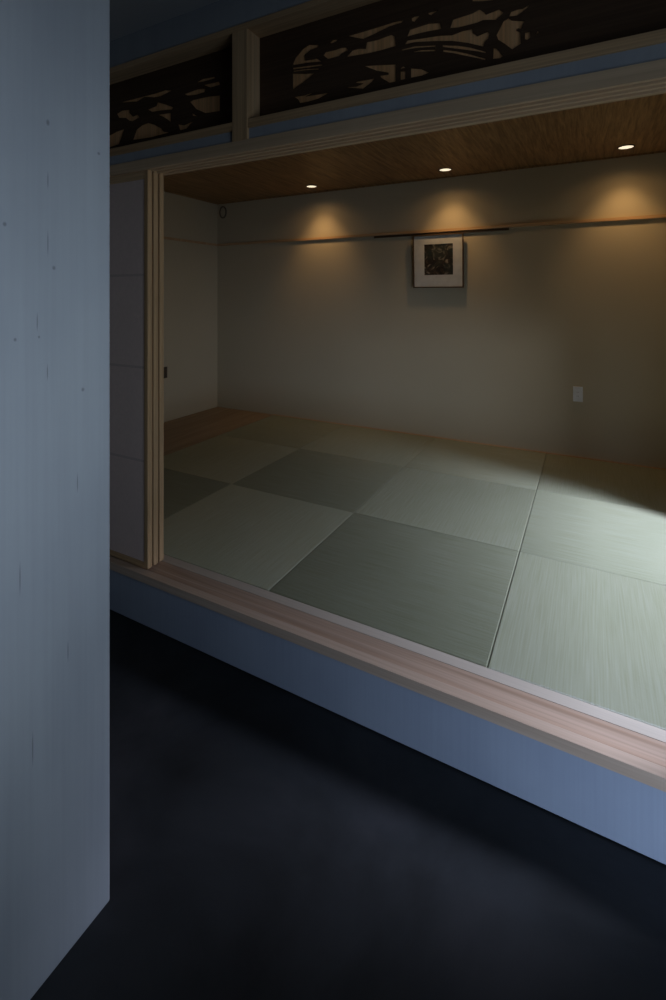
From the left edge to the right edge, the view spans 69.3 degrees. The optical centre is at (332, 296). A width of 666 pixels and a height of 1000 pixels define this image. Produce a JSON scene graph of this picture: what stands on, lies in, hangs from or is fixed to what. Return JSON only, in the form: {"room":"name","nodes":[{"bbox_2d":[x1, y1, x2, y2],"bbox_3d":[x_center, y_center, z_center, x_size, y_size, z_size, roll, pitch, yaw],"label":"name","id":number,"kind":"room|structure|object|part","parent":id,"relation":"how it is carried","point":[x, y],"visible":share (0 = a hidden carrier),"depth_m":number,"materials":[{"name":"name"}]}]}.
{"room":"traditional dwelling","nodes":[
{"label":"traditional dwelling","id":0,"kind":"room"},
{"bbox_2d":[0,0,109,999],"bbox_3d":[-1.198,0.142,0.201,0.120,2.829,2.426,0,0,28],"label":"wall","id":1,"kind":"structure","parent":0,"point":[55,54],"depth_m":1.11,"materials":[{"name":"paint"}]},
{"bbox_2d":[110,0,219,41],"bbox_3d":[-0.796,-1.322,0.367,4.550,0.100,3.299,0,0,28],"label":"ceiling","id":2,"kind":"structure","parent":0,"point":[127,17],"depth_m":2.16,"materials":[{"name":"paint"}]},
{"bbox_2d":[164,192,216,421],"bbox_3d":[-2.014,0.206,4.574,0.100,2.702,2.774,0,0,28],"label":"wall","id":3,"kind":"structure","parent":0,"point":[190,269],"depth_m":5.30,"materials":[{"name":"grey paint"}]},
{"bbox_2d":[164,367,166,377],"bbox_3d":[-1.738,0.785,4.968,0.014,0.116,0.070,0,0,28],"label":"door handle","id":4,"kind":"object","parent":3,"relation":"attached to","point":[165,368],"visible":0.53,"depth_m":4.97,"materials":[{"name":"black metal"}]},
{"bbox_2d":[30,609,665,999],"bbox_3d":[-0.795,1.607,0.368,4.550,0.100,3.300,0,0,28],"label":"floor","id":5,"kind":"structure","parent":0,"point":[267,842],"depth_m":1.31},
{"bbox_2d":[110,0,665,864],"bbox_3d":[0.002,0.140,1.863,4.350,2.824,0.111,0,0,28],"label":"wall","id":6,"kind":"structure","parent":0,"point":[631,813],"depth_m":1.69,"materials":[{"name":"paint"}]},
{"bbox_2d":[110,0,380,84],"bbox_3d":[-0.174,-1.124,1.967,3.560,0.026,0.123,0,0,28],"label":"beam","id":7,"kind":"structure","parent":6,"relation":"attached to","point":[313,10],"depth_m":2.05,"materials":[{"name":"brown wood"}]},
{"bbox_2d":[110,58,665,176],"bbox_3d":[-0.171,-0.628,1.974,3.560,0.050,0.130,0,0,28],"label":"lintel","id":8,"kind":"object","parent":6,"relation":"attached to","point":[645,79],"visible":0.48,"depth_m":1.66,"materials":[{"name":"wood"}]},
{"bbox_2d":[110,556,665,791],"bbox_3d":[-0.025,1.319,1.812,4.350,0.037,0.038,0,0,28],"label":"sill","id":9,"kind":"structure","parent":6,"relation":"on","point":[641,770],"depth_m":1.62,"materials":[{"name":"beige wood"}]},
{"bbox_2d":[110,555,665,767],"bbox_3d":[0.005,1.317,1.868,4.350,0.033,0.088,0,0,28],"label":"sill","id":10,"kind":"structure","parent":6,"relation":"on","point":[652,750],"depth_m":1.68,"materials":[{"name":"beige wood"}]},
{"bbox_2d":[110,169,151,568],"bbox_3d":[-1.308,0.342,2.536,0.980,1.914,0.026,0,0,28],"label":"screen","id":11,"kind":"object","parent":10,"relation":"on","point":[130,193],"visible":0.43,"depth_m":2.35,"materials":[{"name":"paper"}]},
{"bbox_3d":[-1.308,-0.583,2.536,0.932,0.039,0.026,0,0,28],"label":"rail","id":12,"kind":"part","parent":11,"relation":"part of","materials":[{"name":"brown wood"}]},
{"bbox_3d":[-1.308,1.286,2.536,0.932,0.027,0.026,0,0,28],"label":"rail","id":13,"kind":"part","parent":11,"relation":"part of","materials":[{"name":"brown wood"}]},
{"bbox_2d":[152,171,157,565],"bbox_3d":[-1.291,0.342,2.567,0.980,1.914,0.026,0,0,28],"label":"screen","id":14,"kind":"object","parent":10,"relation":"on","point":[154,174],"visible":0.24,"depth_m":2.33,"materials":[{"name":"wood"}]},
{"bbox_2d":[158,173,163,561],"bbox_3d":[-1.274,0.342,2.599,0.980,1.914,0.026,0,0,28],"label":"screen","id":15,"kind":"object","parent":10,"relation":"on","point":[160,175],"visible":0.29,"depth_m":2.36,"materials":[{"name":"wood"}]},
{"bbox_2d":[110,28,665,156],"bbox_3d":[-0.173,-0.719,1.970,3.560,0.036,0.118,0,0,28],"label":"trim","id":16,"kind":"structure","parent":6,"relation":"attached to","point":[655,37],"depth_m":1.63,"materials":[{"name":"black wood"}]},
{"bbox_2d":[110,47,231,148],"bbox_3d":[-1.054,-0.924,2.474,1.520,0.373,0.012,0,0,28],"label":"transom","id":17,"kind":"object","parent":16,"relation":"on","point":[193,94],"visible":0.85,"depth_m":2.32,"materials":[{"name":"brown wood"}]},
{"bbox_2d":[232,29,259,141],"bbox_3d":[-0.362,-0.893,2.069,0.080,0.480,0.121,0,0,28],"label":"post","id":18,"kind":"object","parent":16,"relation":"on","point":[245,44],"visible":0.63,"depth_m":2.02,"materials":[{"name":"brown wood"}]},
{"bbox_2d":[260,0,665,115],"bbox_3d":[0.547,-0.924,1.619,1.948,0.373,0.012,0,0,28],"label":"transom","id":19,"kind":"object","parent":16,"relation":"on","point":[383,44],"visible":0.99,"depth_m":1.74,"materials":[{"name":"brown wood"}]},
{"bbox_2d":[164,93,665,202],"bbox_3d":[0.006,-1.120,3.474,4.500,0.050,2.614,0,0,28],"label":"ceiling","id":20,"kind":"structure","parent":0,"point":[593,131],"depth_m":3.69,"materials":[{"name":"brown wood"}]},
{"bbox_2d":[438,168,451,171],"bbox_3d":[0.968,-1.092,4.154,0.118,0.006,0.118,0,0,28],"label":"recessed light","id":21,"kind":"object","parent":20,"relation":"in","point":[440,169],"visible":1,"depth_m":4.15,"materials":[{"name":"beige"}]},
{"bbox_2d":[617,144,635,149],"bbox_3d":[2.144,-1.092,3.526,0.118,0.006,0.118,0,0,28],"label":"recessed light","id":22,"kind":"object","parent":20,"relation":"in","point":[629,146],"visible":1,"depth_m":3.53,"materials":[{"name":"beige"}]},
{"bbox_2d":[217,152,665,468],"bbox_3d":[0.689,0.206,4.647,4.600,2.702,0.100,0,0,28],"label":"wall","id":23,"kind":"structure","parent":0,"point":[329,330],"depth_m":4.31,"materials":[{"name":"grey paint"}]},
{"bbox_2d":[219,206,226,218],"bbox_3d":[-1.288,-0.985,5.635,0.100,0.145,0.018,0,0,28],"label":"vent cap","id":24,"kind":"object","parent":23,"relation":"attached to","point":[222,212],"visible":1,"depth_m":5.63,"materials":[{"name":"grey paint"}]},
{"bbox_2d":[164,214,665,245],"bbox_3d":[0.008,-0.605,3.477,4.500,0.025,2.604,0,0,28],"label":"trim","id":25,"kind":"structure","parent":23,"relation":"attached to","point":[659,215],"depth_m":4.39,"materials":[{"name":"brown wood"}]},
{"bbox_2d":[164,151,665,204],"bbox_3d":[0.008,-1.089,3.477,4.500,0.012,2.604,0,0,28],"label":"trim","id":26,"kind":"structure","parent":23,"relation":"attached to","point":[657,151],"depth_m":4.42,"materials":[{"name":"brown wood"}]},
{"bbox_2d":[374,228,508,237],"bbox_3d":[0.959,-0.581,4.436,1.256,0.021,0.017,0,0,28],"label":"rail","id":27,"kind":"object","parent":23,"relation":"attached to","point":[495,229],"visible":0.98,"depth_m":4.40,"materials":[{"name":"brown metal"}]},
{"bbox_2d":[413,233,463,287],"bbox_3d":[0.959,-0.323,4.405,0.466,0.487,0.026,0,2,28],"label":"framed print","id":28,"kind":"object","parent":27,"relation":"hanging from","point":[438,259],"visible":1,"depth_m":4.40,"materials":[{"name":"paper"}]},
{"bbox_3d":[0.955,-0.561,4.398,0.446,0.010,0.022,0,2,28],"label":"frame rail","id":29,"kind":"part","parent":28,"relation":"part of","materials":[{"name":"wood"}]},
{"bbox_3d":[0.962,-0.085,4.410,0.446,0.010,0.022,0,2,28],"label":"frame rail","id":30,"kind":"part","parent":28,"relation":"part of","materials":[{"name":"wood"}]},
{"bbox_2d":[273,414,665,469],"bbox_3d":[0.974,1.319,4.429,3.693,0.050,0.016,0,0,28],"label":"baseboard","id":31,"kind":"structure","parent":23,"relation":"attached to","point":[273,414],"depth_m":4.22,"materials":[{"name":"brown wood"}]},
{"bbox_2d":[573,386,582,401],"bbox_3d":[1.978,0.789,3.893,0.070,0.120,0.017,0,0,28],"label":"wall outlet","id":32,"kind":"object","parent":23,"relation":"attached to","point":[577,391],"visible":1,"depth_m":3.89,"materials":[{"name":"white plastic"}]},
{"bbox_3d":[0.026,1.401,3.511,4.700,0.112,2.729,0,0,28],"label":"floor","id":33,"kind":"structure","parent":0,"visible":0},
{"bbox_2d":[164,469,230,518],"bbox_3d":[-1.297,1.322,3.165,0.873,0.044,0.871,0,0,28],"label":"mat","id":34,"kind":"object","parent":33,"relation":"on","point":[181,490],"visible":0.3,"depth_m":3.25,"materials":[{"name":"green wicker"}]},
{"bbox_2d":[164,407,272,455],"bbox_3d":[-1.628,1.322,4.336,0.804,0.046,2.628,0,0,28],"label":"floor plank","id":35,"kind":"structure","parent":33,"relation":"on","point":[189,430],"depth_m":4.85,"materials":[{"name":"brown wood"}]},
{"bbox_2d":[164,435,297,483],"bbox_3d":[-0.883,1.322,3.941,0.873,0.044,0.881,0,0,28],"label":"mat","id":36,"kind":"object","parent":33,"relation":"on","point":[226,459],"visible":0.87,"depth_m":3.89,"materials":[{"name":"green wicker"}]},
{"bbox_2d":[164,484,352,590],"bbox_3d":[-0.495,1.322,2.737,0.939,0.044,0.871,0,0,28],"label":"mat","id":37,"kind":"object","parent":33,"relation":"on","point":[253,537],"visible":0.87,"depth_m":2.65,"materials":[{"name":"green wicker"}]},
{"bbox_2d":[221,415,343,448],"bbox_3d":[-0.474,1.322,4.708,0.873,0.044,0.853,0,0,28],"label":"mat","id":38,"kind":"object","parent":33,"relation":"on","point":[278,430],"visible":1,"depth_m":4.64,"materials":[{"name":"green wicker"}]},
{"bbox_2d":[233,449,403,512],"bbox_3d":[-0.082,1.322,3.513,0.939,0.044,0.881,0,0,28],"label":"mat","id":39,"kind":"object","parent":33,"relation":"on","point":[329,480],"visible":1,"depth_m":3.42,"materials":[{"name":"green wicker"}]},
{"bbox_2d":[300,425,434,466],"bbox_3d":[0.328,1.322,4.280,0.939,0.044,0.853,0,0,28],"label":"mat","id":40,"kind":"object","parent":33,"relation":"on","point":[380,446],"visible":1,"depth_m":4.21,"materials":[{"name":"green wicker"}]},
{"bbox_2d":[269,513,518,667],"bbox_3d":[0.333,1.322,2.296,0.934,0.044,0.871,0,0,28],"label":"mat","id":41,"kind":"object","parent":33,"relation":"on","point":[447,594],"visible":1,"depth_m":2.19,"materials":[{"name":"green wicker"}]},
{"bbox_2d":[355,467,535,551],"bbox_3d":[0.747,1.322,3.071,0.934,0.044,0.881,0,0,28],"label":"mat","id":42,"kind":"object","parent":33,"relation":"on","point":[495,514],"visible":1,"depth_m":2.97,"materials":[{"name":"green wicker"}]},
{"bbox_2d":[405,438,545,490],"bbox_3d":[1.156,1.322,3.838,0.934,0.044,0.853,0,0,28],"label":"mat","id":43,"kind":"object","parent":33,"relation":"on","point":[500,465],"visible":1,"depth_m":3.77,"materials":[{"name":"green wicker"}]},
{"bbox_2d":[488,552,665,730],"bbox_3d":[1.158,1.322,1.855,0.932,0.044,0.871,0,0,28],"label":"mat","id":44,"kind":"object","parent":33,"relation":"on","point":[594,637],"visible":0.99,"depth_m":1.84,"materials":[{"name":"green wicker"}]},
{"bbox_2d":[520,490,665,585],"bbox_3d":[1.572,1.322,2.630,0.932,0.044,0.881,0,0,28],"label":"mat","id":45,"kind":"object","parent":33,"relation":"on","point":[627,541],"visible":0.99,"depth_m":2.61,"materials":[{"name":"green wicker"}]},
{"bbox_2d":[537,454,665,512],"bbox_3d":[1.981,1.322,3.397,0.932,0.044,0.853,0,0,28],"label":"mat","id":46,"kind":"object","parent":33,"relation":"on","point":[614,483],"visible":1,"depth_m":3.37,"materials":[{"name":"green wicker"}]},
{"bbox_3d":[-0.623,0.206,2.294,4.500,2.702,0.059,0,0,28],"label":"wall","id":47,"kind":"structure","parent":0,"visible":0},
{"bbox_2d":[162,555,665,742],"bbox_3d":[0.038,1.317,1.929,4.350,0.034,0.048,0,0,28],"label":"trim","id":48,"kind":"structure","parent":47,"relation":"attached to","point":[636,726],"depth_m":1.73,"materials":[{"name":"beige wood"}]}
]}

